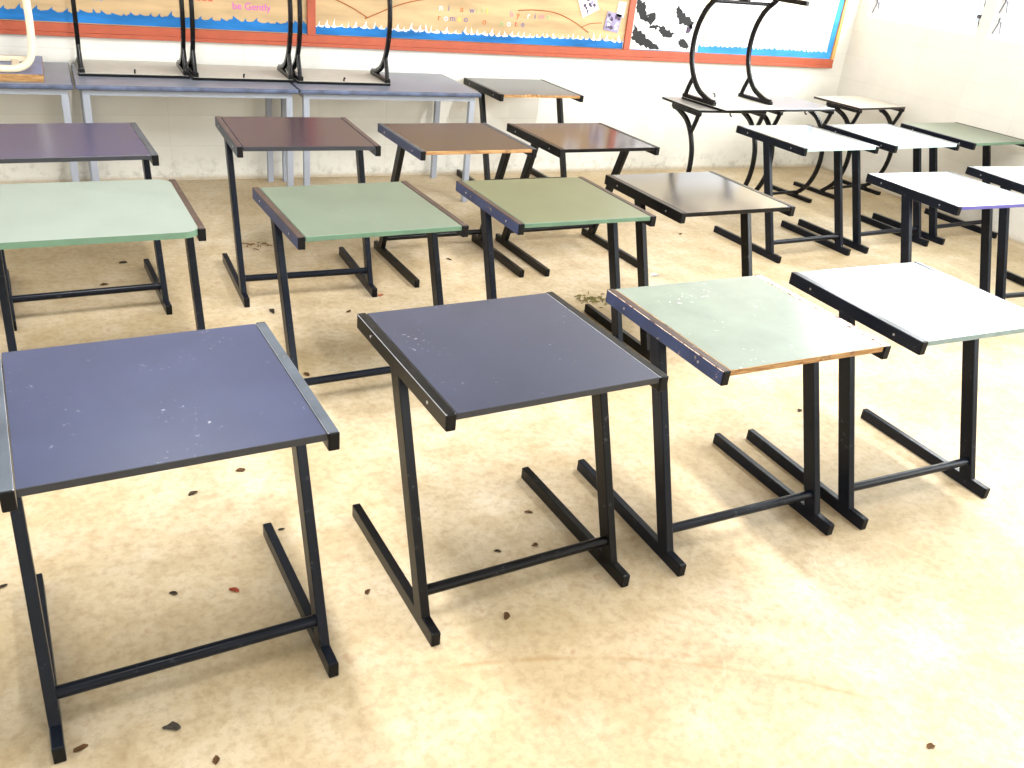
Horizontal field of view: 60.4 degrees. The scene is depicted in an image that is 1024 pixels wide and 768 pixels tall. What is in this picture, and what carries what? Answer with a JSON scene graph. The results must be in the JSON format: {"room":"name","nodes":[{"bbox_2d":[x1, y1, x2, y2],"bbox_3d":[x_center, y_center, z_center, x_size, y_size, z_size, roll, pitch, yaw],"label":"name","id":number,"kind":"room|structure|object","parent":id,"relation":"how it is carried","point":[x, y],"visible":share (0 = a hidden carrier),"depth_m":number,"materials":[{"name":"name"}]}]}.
{"room":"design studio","nodes":[
{"label":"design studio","id":0,"kind":"room"},
{"bbox_2d":[0,0,860,183],"bbox_3d":[-1.021,-2.882,5.938,9.370,2.950,0.150,-8,31,-25],"label":"wall","id":1,"kind":"structure","parent":0,"point":[625,96],"depth_m":6.54,"materials":[{"name":"white paint"}]},
{"bbox_2d":[0,0,848,67],"bbox_3d":[-0.422,-2.949,6.108,7.505,1.220,0.036,-8,31,-25],"label":"notice board","id":2,"kind":"object","parent":1,"relation":"attached to","point":[804,36],"visible":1,"depth_m":6.26,"materials":[{"name":"brown wood"}]},
{"bbox_2d":[579,0,598,16],"bbox_3d":[0.585,-2.886,6.700,0.192,0.182,0.003,-8,31,-25],"label":"photograph","id":3,"kind":"object","parent":2,"relation":"attached to","point":[587,7],"visible":1,"depth_m":6.71},
{"bbox_2d":[603,11,621,32],"bbox_3d":[0.785,-2.817,6.850,0.154,0.154,0.003,-8,31,-25],"label":"photograph","id":4,"kind":"object","parent":2,"relation":"attached to","point":[612,23],"visible":1,"depth_m":6.85},
{"bbox_2d":[616,1,626,17],"bbox_3d":[0.848,-2.908,6.832,0.081,0.116,0.001,-8,31,-25],"label":"paper note","id":5,"kind":"object","parent":2,"relation":"attached to","point":[622,5],"visible":1,"depth_m":6.83,"materials":[{"name":"white paper"}]},
{"bbox_2d":[630,0,706,51],"bbox_3d":[1.261,-2.951,7.033,0.668,0.538,0.002,-8,31,-25],"label":"poster","id":6,"kind":"object","parent":2,"relation":"attached to","point":[668,25],"visible":1,"depth_m":7.06,"materials":[{"name":"white paper"}]},
{"bbox_2d":[703,0,780,47],"bbox_3d":[1.939,-3.119,7.306,0.720,0.600,0.001,-8,31,-25],"label":"poster","id":7,"kind":"object","parent":2,"relation":"attached to","point":[727,24],"visible":0.89,"depth_m":7.35,"materials":[{"name":"white paper"}]},
{"bbox_2d":[0,167,1023,767],"bbox_3d":[0.763,0.538,3.116,9.370,0.100,9.210,-8,31,-25],"label":"floor","id":8,"kind":"structure","parent":0,"point":[781,642],"depth_m":2.80,"materials":[{"name":"concrete"}]},
{"bbox_2d":[0,62,79,181],"bbox_3d":[-3.162,-1.406,5.043,1.230,0.755,0.720,-8,31,-25],"label":"table","id":9,"kind":"object","parent":8,"relation":"on","point":[57,75],"visible":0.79,"depth_m":4.88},
{"bbox_2d":[0,0,43,81],"bbox_3d":[-2.969,-2.103,4.729,0.700,0.800,0.604,-8,31,-25],"label":"desk","id":10,"kind":"object","parent":9,"relation":"on","point":[13,68],"visible":1,"depth_m":4.75,"materials":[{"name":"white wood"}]},
{"bbox_2d":[73,744,87,751],"bbox_3d":[-1.000,0.845,2.040,0.034,0.006,0.017,-15,35,-35],"label":"dry leaf","id":11,"kind":"object","parent":8,"relation":"on","point":[82,746],"visible":1,"depth_m":2.04,"materials":[{"name":"brown plant"}]},
{"bbox_2d":[0,122,172,330],"bbox_3d":[-2.008,-0.753,4.057,0.676,0.748,0.648,-10,32,-28],"label":"school desk","id":12,"kind":"object","parent":8,"relation":"on","point":[38,142],"visible":0.84,"depth_m":3.91,"materials":[{"name":"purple laminate"}]},
{"bbox_2d":[0,179,205,351],"bbox_3d":[-1.558,-0.312,3.329,0.704,0.737,0.672,-9,31,-27],"label":"school desk","id":13,"kind":"object","parent":8,"relation":"on","point":[32,215],"visible":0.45,"depth_m":3.11,"materials":[{"name":"green laminate"}]},
{"bbox_2d":[0,322,339,763],"bbox_3d":[-0.865,0.344,2.227,0.676,0.743,0.648,-10,32,-28],"label":"school desk","id":14,"kind":"object","parent":8,"relation":"on","point":[74,415],"visible":1,"depth_m":2.03,"materials":[{"name":"blue laminate"}]},
{"bbox_2d":[162,721,180,730],"bbox_3d":[-0.820,0.824,2.117,0.045,0.007,0.026,5,28,-4],"label":"dry leaf","id":15,"kind":"object","parent":8,"relation":"on","point":[173,725],"visible":1,"depth_m":2.12,"materials":[{"name":"grey plant"}]},
{"bbox_2d":[71,63,297,185],"bbox_3d":[-2.047,-1.556,5.566,1.232,0.755,0.720,-8,31,-25],"label":"table","id":16,"kind":"object","parent":8,"relation":"on","point":[87,86],"visible":0.52,"depth_m":5.18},
{"bbox_2d":[71,0,189,78],"bbox_3d":[-2.283,-2.246,5.201,0.610,0.752,0.485,-8,31,-25],"label":"desk","id":17,"kind":"object","parent":16,"relation":"on","point":[85,67],"visible":1,"depth_m":5.27,"materials":[{"name":"black metal"}]},
{"bbox_2d":[187,0,293,82],"bbox_3d":[-1.707,-2.300,5.427,0.610,0.752,0.485,-8,31,-25],"label":"desk","id":18,"kind":"object","parent":16,"relation":"on","point":[204,72],"visible":0.96,"depth_m":5.49,"materials":[{"name":"black metal"}]},
{"bbox_2d":[212,755,219,764],"bbox_3d":[-0.689,0.876,2.050,0.016,0.004,0.026,6,28,-2],"label":"dry leaf","id":19,"kind":"object","parent":8,"relation":"on","point":[216,758],"visible":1,"depth_m":2.05,"materials":[{"name":"brown plant"}]},
{"bbox_2d":[229,587,238,591],"bbox_3d":[-0.806,0.597,2.553,0.033,0.005,0.016,7,28,0],"label":"dry leaf","id":20,"kind":"object","parent":8,"relation":"on","point":[235,589],"visible":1,"depth_m":2.56,"materials":[{"name":"red plant"}]},
{"bbox_2d":[243,242,271,249],"bbox_3d":[-1.473,-0.804,5.067,0.146,0.008,0.126,21,31,25],"label":"clump","id":21,"kind":"object","parent":8,"relation":"on","point":[257,242],"visible":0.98,"depth_m":5.06,"materials":[{"name":"brown plant"}]},
{"bbox_2d":[215,116,380,307],"bbox_3d":[-1.100,-0.903,4.505,0.676,0.778,0.648,-7,31,-25],"label":"school desk","id":22,"kind":"object","parent":8,"relation":"on","point":[240,134],"visible":0.98,"depth_m":4.32,"materials":[{"name":"brown laminate"}]},
{"bbox_2d":[252,181,468,385],"bbox_3d":[-0.644,-0.379,3.650,0.676,0.739,0.648,-10,32,-28],"label":"school desk","id":23,"kind":"object","parent":8,"relation":"on","point":[309,213],"visible":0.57,"depth_m":3.43,"materials":[{"name":"green laminate"}]},
{"bbox_2d":[281,72,480,201],"bbox_3d":[-0.940,-1.704,6.086,1.217,0.755,0.720,-8,31,-25],"label":"table","id":24,"kind":"object","parent":8,"relation":"on","point":[437,88],"visible":0.7,"depth_m":5.79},
{"bbox_2d":[286,0,392,85],"bbox_3d":[-1.133,-2.359,5.662,0.610,0.752,0.485,-8,31,-25],"label":"desk","id":25,"kind":"object","parent":24,"relation":"on","point":[373,77],"visible":0.91,"depth_m":5.71,"materials":[{"name":"black metal"}]},
{"bbox_2d":[374,123,536,287],"bbox_3d":[-0.342,-1.031,4.964,0.676,0.730,0.648,-9,31,-27],"label":"school desk","id":26,"kind":"object","parent":8,"relation":"on","point":[420,140],"visible":0.96,"depth_m":4.81,"materials":[{"name":"brown laminate"}]},
{"bbox_2d":[504,612,509,619],"bbox_3d":[-0.014,0.677,2.571,0.020,0.006,0.035,8,28,3],"label":"dry leaf","id":27,"kind":"object","parent":8,"relation":"on","point":[506,614],"visible":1,"depth_m":2.57,"materials":[{"name":"brown plant"}]},
{"bbox_2d":[352,292,668,646],"bbox_3d":[-0.047,0.210,2.664,0.676,0.736,0.648,-9,32,-28],"label":"school desk","id":28,"kind":"object","parent":8,"relation":"on","point":[462,360],"visible":1,"depth_m":2.48,"materials":[{"name":"laminate"}]},
{"bbox_2d":[456,77,583,180],"bbox_3d":[0.045,-1.852,6.602,0.676,0.734,0.648,-8,31,-26],"label":"school desk","id":29,"kind":"object","parent":8,"relation":"on","point":[496,88],"visible":0.74,"depth_m":6.40,"materials":[{"name":"beige laminate"}]},
{"bbox_2d":[456,177,655,341],"bbox_3d":[0.150,-0.499,4.056,0.676,0.733,0.648,-8,31,-26],"label":"school desk","id":30,"kind":"object","parent":8,"relation":"on","point":[518,204],"visible":0.58,"depth_m":3.83,"materials":[{"name":"green laminate"}]},
{"bbox_2d":[495,123,659,276],"bbox_3d":[0.374,-1.134,5.312,0.676,0.731,0.649,-9,31,-27],"label":"school desk","id":31,"kind":"object","parent":8,"relation":"on","point":[557,139],"visible":0.9,"depth_m":5.17,"materials":[{"name":"red laminate"}]},
{"bbox_2d":[574,291,607,307],"bbox_3d":[0.458,-0.466,4.839,0.234,0.008,0.220,10,28,6],"label":"clump","id":32,"kind":"object","parent":8,"relation":"on","point":[579,295],"visible":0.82,"depth_m":4.84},
{"bbox_2d":[584,171,795,360],"bbox_3d":[0.864,-0.608,4.409,0.676,0.739,0.648,-9,31,-26],"label":"school desk","id":33,"kind":"object","parent":8,"relation":"on","point":[677,196],"visible":0.7,"depth_m":4.20,"materials":[{"name":"brown laminate"}]},
{"bbox_2d":[662,97,766,185],"bbox_3d":[1.456,-1.731,6.656,0.610,0.752,0.485,-7,30,-24],"label":"desk","id":34,"kind":"object","parent":8,"relation":"on","point":[681,106],"visible":0.56,"depth_m":6.36,"materials":[{"name":"black metal"}]},
{"bbox_2d":[682,0,809,112],"bbox_3d":[1.672,-2.399,6.348,0.610,0.752,0.485,-11,32,-30],"label":"desk","id":35,"kind":"object","parent":34,"relation":"on","point":[743,102],"visible":1,"depth_m":6.42,"materials":[{"name":"black metal"}]},
{"bbox_2d":[577,274,890,576],"bbox_3d":[0.722,0.103,3.034,0.676,0.734,0.648,-8,31,-26],"label":"school desk","id":36,"kind":"object","parent":8,"relation":"on","point":[725,328],"visible":1,"depth_m":2.85,"materials":[{"name":"green laminate"}]},
{"bbox_2d":[754,97,834,202],"bbox_3d":[2.112,-1.869,7.059,0.610,0.752,0.485,-11,32,-30],"label":"desk","id":37,"kind":"object","parent":8,"relation":"on","point":[791,104],"visible":0.62,"depth_m":6.95,"materials":[{"name":"white laminate"}]},
{"bbox_2d":[713,125,879,262],"bbox_3d":[1.905,-1.304,5.953,0.676,0.742,0.648,-9,32,-27],"label":"school desk","id":38,"kind":"object","parent":8,"relation":"on","point":[797,139],"visible":0.98,"depth_m":5.80,"materials":[{"name":"white laminate"}]},
{"bbox_2d":[793,95,905,198],"bbox_3d":[2.877,-2.030,7.529,0.610,0.752,0.485,-12,33,-32],"label":"desk","id":39,"kind":"object","parent":8,"relation":"on","point":[857,103],"visible":0.72,"depth_m":7.37,"materials":[{"name":"beige laminate"}]},
{"bbox_2d":[798,123,959,253],"bbox_3d":[2.624,-1.425,6.336,0.676,0.742,0.648,-10,32,-28],"label":"school desk","id":40,"kind":"object","parent":8,"relation":"on","point":[890,138],"visible":0.89,"depth_m":6.15,"materials":[{"name":"white laminate"}]},
{"bbox_2d":[746,261,1023,529],"bbox_3d":[1.446,0.009,3.363,0.676,0.739,0.648,-8,31,-25],"label":"school desk","id":41,"kind":"object","parent":8,"relation":"on","point":[916,306],"visible":1,"depth_m":3.20,"materials":[{"name":"white laminate"}]},
{"bbox_2d":[927,743,935,748],"bbox_3d":[1.094,0.946,2.299,0.027,0.005,0.016,-11,32,-29],"label":"dry leaf","id":42,"kind":"object","parent":8,"relation":"on","point":[929,745],"visible":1,"depth_m":2.30,"materials":[{"name":"brown plant"}]},
{"bbox_2d":[865,171,1023,292],"bbox_3d":[2.393,-0.751,5.005,0.676,0.744,0.648,-7,31,-25],"label":"school desk","id":43,"kind":"object","parent":8,"relation":"on","point":[950,192],"visible":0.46,"depth_m":4.79,"materials":[{"name":"white laminate"}]},
{"bbox_2d":[872,122,1023,244],"bbox_3d":[3.338,-1.548,6.722,0.676,0.744,0.648,-10,32,-29],"label":"school desk","id":44,"kind":"object","parent":8,"relation":"on","point":[967,136],"visible":0.79,"depth_m":6.55,"materials":[{"name":"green laminate"}]},
{"bbox_2d":[965,166,1023,299],"bbox_3d":[3.182,-0.893,5.441,0.676,0.747,0.648,-6,30,-22],"label":"school desk","id":45,"kind":"object","parent":8,"relation":"on","point":[1009,178],"visible":0.59,"depth_m":5.25,"materials":[{"name":"white laminate"}]},
{"bbox_2d":[820,0,1023,244],"bbox_3d":[5.057,-1.359,4.354,0.150,2.950,8.910,-8,31,-25],"label":"wall","id":46,"kind":"structure","parent":0,"point":[939,75],"depth_m":7.20,"materials":[{"name":"white paint"}]},
{"bbox_2d":[871,0,986,34],"bbox_3d":[3.487,-3.506,7.055,0.087,1.188,1.130,-8,31,-25],"label":"window","id":47,"kind":"structure","parent":46,"relation":"in","point":[879,4],"depth_m":7.33,"materials":[{"name":"white paint"}]},
{"bbox_2d":[991,0,1023,43],"bbox_3d":[4.056,-2.895,6.016,0.087,1.188,1.325,-8,31,-25],"label":"window","id":48,"kind":"structure","parent":46,"relation":"in","point":[1006,6],"depth_m":6.70,"materials":[{"name":"white paint"}]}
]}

